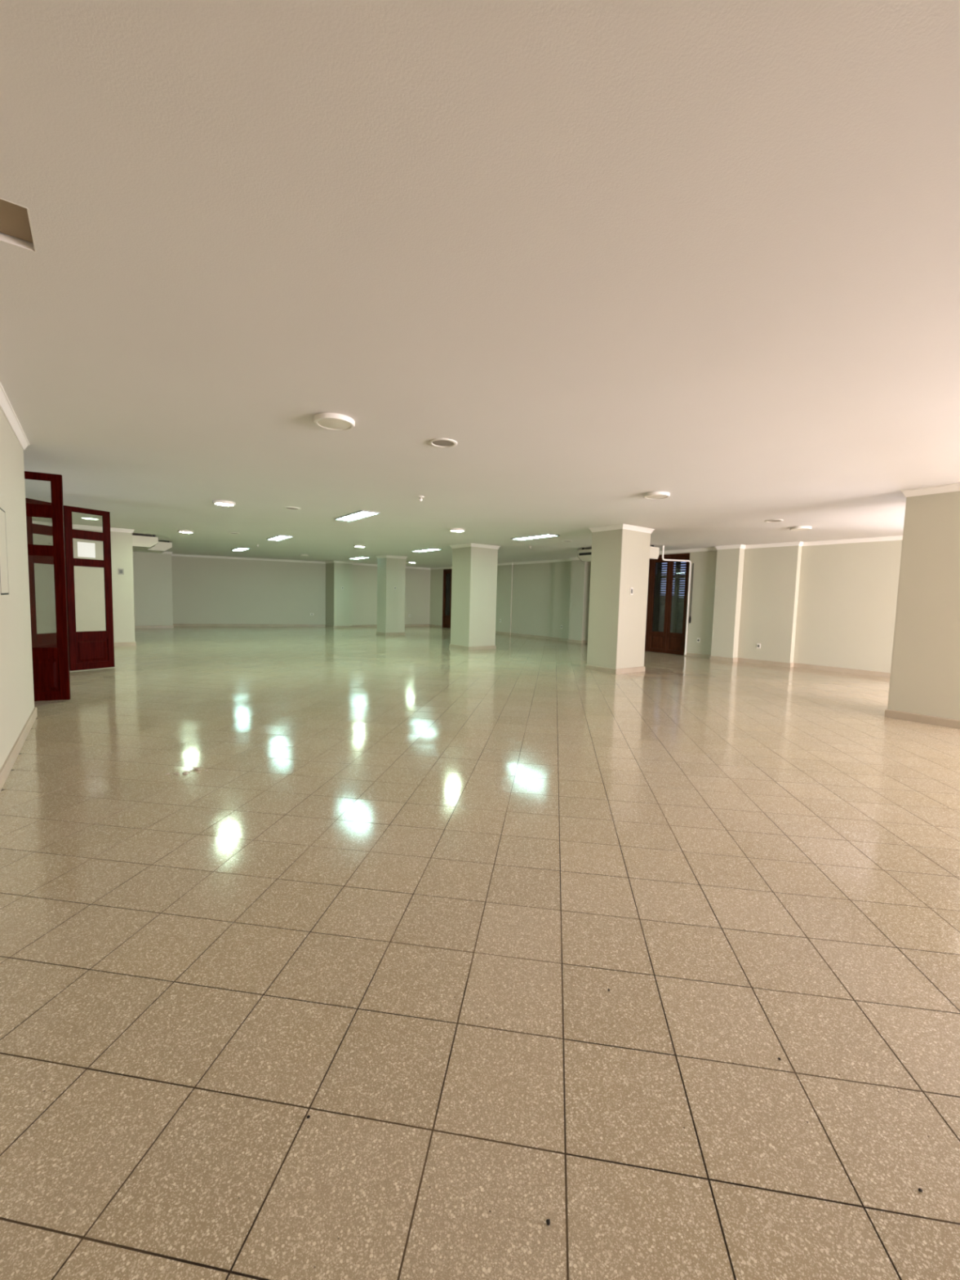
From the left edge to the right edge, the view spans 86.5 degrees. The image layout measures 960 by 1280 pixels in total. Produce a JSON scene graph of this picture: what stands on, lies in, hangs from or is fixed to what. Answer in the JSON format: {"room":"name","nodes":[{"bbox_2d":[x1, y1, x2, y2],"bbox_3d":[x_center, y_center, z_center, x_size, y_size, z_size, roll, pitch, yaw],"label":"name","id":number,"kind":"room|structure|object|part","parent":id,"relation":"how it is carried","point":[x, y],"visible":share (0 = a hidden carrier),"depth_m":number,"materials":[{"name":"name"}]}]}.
{"room":"empty hall","nodes":[
{"label":"empty hall","id":0,"kind":"room"},
{"bbox_2d":[0,407,34,769],"bbox_3d":[-1.760,-0.025,-0.982,2.860,2.820,13.400,-2,6,-37],"label":"wall","id":1,"kind":"structure","parent":0,"point":[16,677],"depth_m":4.32,"materials":[{"name":"paint"}]},
{"bbox_2d":[0,501,12,602],"bbox_3d":[-3.515,-0.649,3.756,0.014,0.730,0.760,-2,6,-37],"label":"box","id":2,"kind":"object","parent":1,"relation":"attached to","point":[6,589],"visible":1,"depth_m":3.83,"materials":[{"name":"paint"}]},
{"bbox_3d":[-3.511,-0.649,3.759,0.004,0.606,0.360,-2,6,-37],"label":"door","id":3,"kind":"part","parent":2,"relation":"part of","materials":[{"name":"paint"}]},
{"bbox_2d":[0,382,29,450],"bbox_3d":[-1.720,-1.385,-1.056,2.906,0.087,13.446,-2,6,-37],"label":"crown molding","id":4,"kind":"structure","parent":1,"relation":"attached to","point":[6,406],"depth_m":4.29,"materials":[{"name":"paint"}]},
{"bbox_2d":[0,706,37,791],"bbox_3d":[-1.793,1.311,-0.864,2.878,0.104,13.418,-2,6,-37],"label":"baseboard","id":5,"kind":"structure","parent":1,"relation":"attached to","point":[13,754],"depth_m":4.02,"materials":[{"name":"stone"}]},
{"bbox_2d":[32,528,430,642],"bbox_3d":[-7.604,-1.695,18.311,16.600,2.820,8.750,-2,6,-37],"label":"wall","id":6,"kind":"structure","parent":0,"point":[169,589],"depth_m":20.31,"materials":[{"name":"paint"}]},
{"bbox_2d":[31,520,134,533],"bbox_3d":[-12.067,-2.824,13.834,4.156,0.087,7.196,-2,6,-37],"label":"crown molding","id":7,"kind":"structure","parent":6,"relation":"attached to","point":[77,526],"depth_m":11.74,"materials":[{"name":"paint"}]},
{"bbox_2d":[118,568,124,574],"bbox_3d":[-8.531,-1.624,12.137,0.110,0.140,0.017,-2,6,-37],"label":"thermostat","id":8,"kind":"object","parent":6,"relation":"attached to","point":[121,571],"visible":1,"depth_m":12.13,"materials":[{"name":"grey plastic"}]},
{"bbox_2d":[113,641,136,646],"bbox_3d":[-12.157,-0.131,14.049,4.128,0.104,7.168,-2,6,-37],"label":"baseboard","id":9,"kind":"structure","parent":6,"relation":"attached to","point":[127,643],"depth_m":12.29,"materials":[{"name":"stone"}]},
{"bbox_2d":[134,623,429,628],"bbox_3d":[-7.887,-0.586,21.238,12.914,0.104,1.460,-1,5,-28],"label":"baseboard","id":10,"kind":"structure","parent":6,"relation":"attached to","point":[174,624],"depth_m":21.12,"materials":[{"name":"stone"}]},
{"bbox_2d":[140,551,430,569],"bbox_3d":[-7.808,-3.279,21.012,12.918,0.087,1.489,-1,5,-28],"label":"crown molding","id":11,"kind":"structure","parent":6,"relation":"attached to","point":[166,553],"depth_m":21.11,"materials":[{"name":"paint"}]},
{"bbox_2d":[0,626,959,1279],"bbox_3d":[-1.321,0.603,9.801,17.000,0.140,30.200,-2,6,-37],"label":"floor","id":12,"kind":"structure","parent":0,"point":[402,891],"depth_m":1.84,"materials":[{"name":"tile"}]},
{"bbox_2d":[24,471,70,701],"bbox_3d":[-5.165,-0.598,5.915,0.594,2.640,0.040,-1,5,-24],"label":"door","id":13,"kind":"structure","parent":12,"relation":"on","point":[51,665],"depth_m":5.99,"materials":[{"name":"brown wood"}]},
{"bbox_3d":[-5.191,0.411,5.995,0.414,0.385,0.032,-1,5,-24],"label":"panel","id":14,"kind":"part","parent":13,"relation":"part of","materials":[{"name":"brown wood"}]},
{"bbox_2d":[25,497,114,671],"bbox_3d":[-6.564,-0.812,8.178,0.148,2.640,1.250,3,5,19],"label":"door","id":15,"kind":"structure","parent":12,"relation":"on","point":[87,650],"depth_m":8.30,"materials":[{"name":"red wood"}]},
{"bbox_3d":[-6.697,0.219,7.944,0.032,0.385,0.407,2,5,9],"label":"panel","id":16,"kind":"part","parent":15,"relation":"part of","materials":[{"name":"brown wood"}]},
{"bbox_3d":[-6.643,-1.887,7.778,0.004,0.308,0.415,2,5,9],"label":"pane","id":17,"kind":"part","parent":15,"relation":"part of","materials":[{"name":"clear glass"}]},
{"bbox_2d":[77,542,95,557],"bbox_3d":[-6.458,-1.478,8.380,0.001,0.240,0.250,4,5,29],"label":"paper sheet","id":18,"kind":"object","parent":15,"relation":"attached to","point":[84,549],"visible":1,"depth_m":8.38,"materials":[{"name":"white paper"}]},
{"bbox_3d":[-6.490,0.177,8.543,0.032,0.385,0.468,4,5,29],"label":"panel","id":19,"kind":"part","parent":15,"relation":"part of","materials":[{"name":"brown wood"}]},
{"bbox_2d":[376,555,407,635],"bbox_3d":[-3.195,-1.589,18.348,0.842,2.799,0.822,-2,6,-37],"label":"pillar","id":20,"kind":"structure","parent":12,"relation":"on","point":[391,570],"depth_m":18.07,"materials":[{"name":"paint"}]},
{"bbox_3d":[-3.230,-0.246,18.453,0.786,0.104,0.766,-2,6,-37],"label":"baseboard","id":21,"kind":"part","parent":20,"relation":"part of","materials":[{"name":"tile"}]},
{"bbox_3d":[-3.160,-2.940,18.241,0.842,0.087,0.822,-2,6,-37],"label":"cornice","id":22,"kind":"part","parent":20,"relation":"part of","materials":[{"name":"paint"}]},
{"bbox_2d":[448,542,500,650],"bbox_3d":[-0.170,-1.168,14.000,0.982,2.799,0.982,-2,6,-37],"label":"pillar","id":23,"kind":"structure","parent":12,"relation":"on","point":[474,566],"depth_m":13.66,"materials":[{"name":"paint"}]},
{"bbox_3d":[-0.205,0.175,14.105,0.926,0.104,0.926,-2,6,-37],"label":"baseboard","id":24,"kind":"part","parent":23,"relation":"part of","materials":[{"name":"tile"}]},
{"bbox_3d":[-0.135,-2.520,13.893,0.982,0.087,0.982,-2,6,-37],"label":"cornice","id":25,"kind":"part","parent":23,"relation":"part of","materials":[{"name":"paint"}]},
{"bbox_2d":[546,1218,550,1225],"bbox_3d":[0.147,1.251,1.099,0.009,0.007,0.010,1,5,-5],"label":"crumb","id":26,"kind":"object","parent":12,"relation":"on","point":[548,1220],"visible":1,"depth_m":1.10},
{"bbox_2d":[585,524,654,674],"bbox_3d":[2.734,-0.786,10.097,0.962,2.799,0.822,-2,6,-37],"label":"pillar","id":27,"kind":"structure","parent":12,"relation":"on","point":[620,553],"depth_m":9.81,"materials":[{"name":"paint"}]},
{"bbox_3d":[2.699,0.557,10.202,0.906,0.104,0.766,-2,6,-37],"label":"baseboard","id":28,"kind":"part","parent":27,"relation":"part of","materials":[{"name":"stone"}]},
{"bbox_3d":[2.769,-2.137,9.990,0.962,0.087,0.822,-2,6,-37],"label":"cornice","id":29,"kind":"part","parent":27,"relation":"part of","materials":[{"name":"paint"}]},
{"bbox_2d":[630,587,633,595],"bbox_3d":[2.892,-0.928,9.735,0.080,0.140,0.017,-2,6,-37],"label":"light switch","id":30,"kind":"object","parent":27,"relation":"attached to","point":[631,588],"visible":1,"depth_m":9.72,"materials":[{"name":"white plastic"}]},
{"bbox_2d":[884,483,959,728],"bbox_3d":[5.752,-0.402,6.216,0.972,2.799,0.962,-2,6,-37],"label":"pillar","id":31,"kind":"structure","parent":12,"relation":"on","point":[924,687],"depth_m":6.06,"materials":[{"name":"paint"}]},
{"bbox_3d":[5.717,0.941,6.322,0.916,0.104,0.906,-2,6,-37],"label":"baseboard","id":32,"kind":"part","parent":31,"relation":"part of","materials":[{"name":"stone"}]},
{"bbox_3d":[5.787,-1.754,6.110,0.972,0.087,0.962,-2,6,-37],"label":"cornice","id":33,"kind":"part","parent":31,"relation":"part of","materials":[{"name":"paint"}]},
{"bbox_2d":[0,0,959,568],"bbox_3d":[-1.246,-2.322,9.571,17.000,0.150,30.200,-2,6,-37],"label":"ceiling","id":34,"kind":"structure","parent":0,"point":[705,254],"depth_m":2.23,"materials":[{"name":"paint"}]},
{"bbox_2d":[0,198,36,252],"bbox_3d":[-1.973,-1.734,1.985,0.350,0.131,0.322,-2,6,-37],"label":"ceiling hatch","id":35,"kind":"object","parent":34,"relation":"attached to","point":[15,219],"visible":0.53,"depth_m":2.10,"materials":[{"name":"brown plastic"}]},
{"bbox_2d":[132,534,158,550],"bbox_3d":[-9.155,-2.576,13.277,1.258,0.334,1.100,-2,6,-37],"label":"air conditioner","id":36,"kind":"object","parent":34,"relation":"hanging from","point":[139,542],"visible":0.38,"depth_m":13.07,"materials":[{"name":"plastic"}]},
{"bbox_2d":[132,541,172,553],"bbox_3d":[-9.765,-2.718,14.686,1.468,0.304,1.100,-2,6,-37],"label":"air conditioner","id":37,"kind":"object","parent":34,"relation":"hanging from","point":[161,547],"visible":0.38,"depth_m":14.58,"materials":[{"name":"plastic"}]},
{"bbox_2d":[177,529,193,533],"bbox_3d":[-6.993,-2.576,12.138,0.332,0.047,0.330,-2,6,-37],"label":"ceiling lamp","id":38,"kind":"object","parent":34,"relation":"attached to","point":[179,531],"visible":1,"depth_m":12.03,"materials":[{"name":"white plastic"}]},
{"bbox_2d":[212,499,235,506],"bbox_3d":[-4.097,-2.190,8.179,0.332,0.047,0.330,-2,6,-37],"label":"ceiling lamp","id":39,"kind":"object","parent":34,"relation":"attached to","point":[222,503],"visible":1,"depth_m":8.09,"materials":[{"name":"white plastic"}]},
{"bbox_2d":[215,502,232,506],"bbox_3d":[-4.097,-2.175,8.181,0.262,0.010,0.262,-2,6,-37],"label":"diffuser","id":40,"kind":"object","parent":39,"relation":"attached to","point":[217,504],"depth_m":8.15,"materials":[{"name":"white plastic"}]},
{"bbox_2d":[231,547,249,551],"bbox_3d":[-7.868,-2.974,16.767,0.330,0.027,1.280,-2,6,-37],"label":"ceiling light panel","id":41,"kind":"object","parent":34,"relation":"attached to","point":[237,548],"visible":0.99,"depth_m":16.71,"materials":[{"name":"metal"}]},
{"bbox_2d":[266,534,293,541],"bbox_3d":[-5.139,-2.614,13.082,0.330,0.027,1.280,-2,6,-37],"label":"ceiling light panel","id":42,"kind":"object","parent":34,"relation":"attached to","point":[280,537],"visible":1,"depth_m":12.99,"materials":[{"name":"plastic"}]},
{"bbox_2d":[269,535,288,540],"bbox_3d":[-5.139,-2.620,13.081,0.286,0.012,1.236,-2,6,-37],"label":"diffuser","id":43,"kind":"object","parent":42,"relation":"attached to","point":[277,537],"depth_m":13.06,"materials":[{"name":"white plastic"}]},
{"bbox_2d":[283,506,300,510],"bbox_3d":[-3.169,-2.216,8.607,0.270,0.014,0.270,-2,6,-37],"label":"ceiling speaker","id":44,"kind":"object","parent":34,"relation":"attached to","point":[285,508],"visible":1,"depth_m":8.58,"materials":[{"name":"white plastic"}]},
{"bbox_2d":[313,412,355,431],"bbox_3d":[-1.207,-1.804,4.229,0.332,0.047,0.330,4,5,33],"label":"ceiling lamp","id":45,"kind":"object","parent":34,"relation":"attached to","point":[327,420],"visible":1,"depth_m":4.17,"materials":[{"name":"white plastic"}]},
{"bbox_2d":[317,418,350,429],"bbox_3d":[-1.207,-1.789,4.230,0.262,0.010,0.262,4,5,33],"label":"diffuser","id":46,"kind":"object","parent":45,"relation":"attached to","point":[327,424],"depth_m":4.22,"materials":[{"name":"white plastic"}]},
{"bbox_2d":[333,510,380,521],"bbox_3d":[-2.237,-2.234,9.214,0.330,0.027,1.280,-2,6,-37],"label":"ceiling light panel","id":47,"kind":"object","parent":34,"relation":"attached to","point":[360,514],"visible":1,"depth_m":9.14,"materials":[{"name":"plastic"}]},
{"bbox_2d":[338,511,375,520],"bbox_3d":[-2.237,-2.241,9.214,0.286,0.012,1.236,-2,6,-37],"label":"diffuser","id":48,"kind":"object","parent":47,"relation":"attached to","point":[357,515],"depth_m":9.18,"materials":[{"name":"white plastic"}]},
{"bbox_2d":[348,556,369,559],"bbox_3d":[-4.534,-3.078,19.186,0.330,0.027,1.280,-2,6,-37],"label":"ceiling light panel","id":49,"kind":"object","parent":34,"relation":"attached to","point":[357,557],"visible":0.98,"depth_m":19.09,"materials":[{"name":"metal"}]},
{"bbox_2d":[353,544,365,547],"bbox_3d":[-3.425,-2.673,14.544,0.332,0.047,0.330,-2,6,-37],"label":"ceiling lamp","id":50,"kind":"object","parent":34,"relation":"attached to","point":[354,545],"visible":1,"depth_m":14.45,"materials":[{"name":"white plastic"}]},
{"bbox_2d":[417,496,423,502],"bbox_3d":[-0.849,-2.025,7.342,0.088,0.075,0.088,3,5,23],"label":"sensor","id":51,"kind":"object","parent":34,"relation":"attached to","point":[420,500],"visible":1,"depth_m":7.31,"materials":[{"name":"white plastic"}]},
{"bbox_2d":[410,547,442,552],"bbox_3d":[-1.621,-2.704,15.388,0.330,0.027,1.280,-2,6,-37],"label":"ceiling light panel","id":52,"kind":"object","parent":34,"relation":"attached to","point":[432,548],"visible":1,"depth_m":15.32,"materials":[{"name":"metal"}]},
{"bbox_2d":[428,438,457,448],"bbox_3d":[-0.346,-1.842,4.780,0.270,0.014,0.270,-2,6,-37],"label":"ceiling speaker","id":53,"kind":"object","parent":34,"relation":"attached to","point":[437,442],"visible":1,"depth_m":4.76,"materials":[{"name":"white plastic"}]},
{"bbox_2d":[432,440,453,446],"bbox_3d":[-0.346,-1.843,4.780,0.202,0.009,0.202,-2,6,-37],"label":"grille","id":54,"kind":"object","parent":53,"relation":"attached to","point":[435,442],"depth_m":4.78,"materials":[{"name":"white plastic"}]},
{"bbox_2d":[448,528,465,532],"bbox_3d":[-0.477,-2.290,10.649,0.332,0.047,0.330,-2,6,-37],"label":"ceiling lamp","id":55,"kind":"object","parent":34,"relation":"attached to","point":[453,530],"visible":1,"depth_m":10.55,"materials":[{"name":"white plastic"}]},
{"bbox_2d":[510,533,559,540],"bbox_3d":[1.231,-2.330,11.571,0.330,0.027,1.280,-2,6,-37],"label":"ceiling light panel","id":56,"kind":"object","parent":34,"relation":"attached to","point":[544,535],"visible":1,"depth_m":11.50,"materials":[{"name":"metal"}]},
{"bbox_2d":[516,534,551,539],"bbox_3d":[1.231,-2.336,11.570,0.286,0.012,1.236,-2,6,-37],"label":"diffuser","id":57,"kind":"object","parent":56,"relation":"attached to","point":[537,536],"depth_m":11.53,"materials":[{"name":"white plastic"}]},
{"bbox_2d":[577,545,659,562],"bbox_3d":[3.527,-2.237,13.214,0.808,0.344,1.990,-2,6,-37],"label":"air conditioner","id":58,"kind":"object","parent":34,"relation":"hanging from","point":[584,555],"visible":0.39,"depth_m":13.45,"materials":[{"name":"plastic"}]},
{"bbox_2d":[578,551,591,555],"bbox_3d":[3.205,-2.226,12.975,0.004,0.065,1.830,-2,6,-37],"label":"outlet","id":59,"kind":"object","parent":58,"relation":"attached to","point":[580,553],"depth_m":13.54,"materials":[{"name":"plastic"}]},
{"bbox_2d":[643,491,670,499],"bbox_3d":[2.335,-1.911,6.753,0.332,0.047,0.330,4,5,33],"label":"ceiling lamp","id":60,"kind":"object","parent":34,"relation":"attached to","point":[653,495],"visible":1,"depth_m":6.68,"materials":[{"name":"white plastic"}]},
{"bbox_2d":[646,494,666,498],"bbox_3d":[2.336,-1.896,6.754,0.262,0.010,0.262,4,5,33],"label":"diffuser","id":61,"kind":"object","parent":60,"relation":"attached to","point":[648,496],"depth_m":6.73,"materials":[{"name":"white plastic"}]},
{"bbox_2d":[764,519,783,522],"bbox_3d":[4.951,-2.005,8.597,0.270,0.014,0.270,-2,6,-37],"label":"ceiling speaker","id":62,"kind":"object","parent":34,"relation":"attached to","point":[771,520],"visible":1,"depth_m":8.59,"materials":[{"name":"white plastic"}]},
{"bbox_2d":[790,525,811,530],"bbox_3d":[5.800,-2.016,9.232,0.332,0.047,0.330,4,5,33],"label":"ceiling lamp","id":63,"kind":"object","parent":34,"relation":"attached to","point":[801,527],"visible":1,"depth_m":9.14,"materials":[{"name":"white plastic"}]},
{"bbox_2d":[793,528,808,530],"bbox_3d":[5.800,-2.001,9.232,0.262,0.010,0.262,4,5,33],"label":"diffuser","id":64,"kind":"object","parent":63,"relation":"attached to","point":[793,529],"depth_m":9.23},
{"bbox_2d":[429,539,902,672],"bbox_3d":[5.717,-0.973,13.528,0.980,2.820,27.800,-2,6,-37],"label":"wall","id":65,"kind":"structure","parent":0,"point":[825,605],"depth_m":11.83,"materials":[{"name":"paint"}]},
{"bbox_2d":[442,568,452,627],"bbox_3d":[-1.142,-1.857,23.093,0.140,2.693,1.800,-2,6,-37],"label":"door","id":66,"kind":"structure","parent":65,"relation":"in","point":[447,573],"depth_m":23.59,"materials":[{"name":"brown wood"}]},
{"bbox_3d":[-1.507,-0.849,23.628,0.032,0.360,0.413,-2,6,-37],"label":"panel","id":67,"kind":"part","parent":66,"relation":"part of","materials":[{"name":"brown wood"}]},
{"bbox_3d":[-1.475,-2.095,23.530,0.004,1.948,0.421,-2,6,-37],"label":"pane","id":68,"kind":"part","parent":66,"relation":"part of","materials":[{"name":"clear glass"}]},
{"bbox_2d":[645,562,659,631],"bbox_3d":[4.895,-1.035,14.815,0.046,2.660,0.577,-2,6,-37],"label":"shutter","id":69,"kind":"object","parent":65,"relation":"attached to","point":[657,564],"visible":0.3,"depth_m":14.61,"materials":[{"name":"black wood"}]},
{"bbox_2d":[429,624,890,677],"bbox_3d":[5.559,0.368,13.542,0.708,0.104,27.800,-2,6,-37],"label":"baseboard","id":70,"kind":"structure","parent":65,"relation":"attached to","point":[885,674],"depth_m":11.95,"materials":[{"name":"stone"}]},
{"bbox_2d":[430,535,902,569],"bbox_3d":[5.617,-2.326,13.321,0.736,0.087,27.800,-2,6,-37],"label":"crown molding","id":71,"kind":"structure","parent":65,"relation":"attached to","point":[897,537],"depth_m":11.92,"materials":[{"name":"paint"}]},
{"bbox_2d":[655,561,678,632],"bbox_3d":[5.244,-0.990,14.347,0.058,2.660,0.577,-2,6,-37],"label":"shutter","id":72,"kind":"object","parent":65,"relation":"attached to","point":[662,579],"visible":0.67,"depth_m":14.41,"materials":[{"name":"black wood"}]},
{"bbox_2d":[644,553,689,655],"bbox_3d":[4.805,-1.017,14.383,0.140,2.693,2.340,-2,6,-37],"label":"door","id":73,"kind":"structure","parent":65,"relation":"in","point":[665,642],"depth_m":13.94,"materials":[{"name":"brown wood"}]},
{"bbox_3d":[4.945,0.057,14.242,0.032,0.360,0.406,-2,6,-37],"label":"panel","id":74,"kind":"part","parent":73,"relation":"part of","materials":[{"name":"brown wood"}]},
{"bbox_3d":[4.805,-1.017,14.383,0.140,2.693,2.340,-2,6,-37],"label":"frame","id":75,"kind":"part","parent":73,"relation":"part of","materials":[{"name":"brown wood"}]},
{"bbox_3d":[5.279,0.100,13.795,0.032,0.360,0.406,-2,6,-37],"label":"panel","id":76,"kind":"part","parent":73,"relation":"part of","materials":[{"name":"brown wood"}]},
{"bbox_2d":[662,545,691,654],"bbox_3d":[4.975,-0.979,13.056,1.118,2.772,0.048,-1,5,-31],"label":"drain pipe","id":77,"kind":"object","parent":65,"relation":"attached to","point":[663,546],"visible":0.95,"depth_m":13.29,"materials":[{"name":"paint"}]},
{"bbox_2d":[674,561,686,633],"bbox_3d":[5.593,-0.944,13.880,0.058,2.660,0.577,-2,6,-37],"label":"shutter","id":78,"kind":"object","parent":65,"relation":"attached to","point":[682,565],"visible":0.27,"depth_m":14.00,"materials":[{"name":"black wood"}]},
{"bbox_2d":[688,563,693,622],"bbox_3d":[5.496,-1.209,13.265,0.019,1.560,0.056,-2,6,-37],"label":"strap","id":79,"kind":"object","parent":65,"relation":"attached to","point":[690,618],"visible":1,"depth_m":13.28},
{"bbox_2d":[756,643,760,648],"bbox_3d":[6.551,0.141,12.007,0.016,0.120,0.085,-2,6,-37],"label":"wall socket","id":80,"kind":"object","parent":65,"relation":"attached to","point":[758,645],"visible":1,"depth_m":12.00,"materials":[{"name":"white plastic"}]}
]}

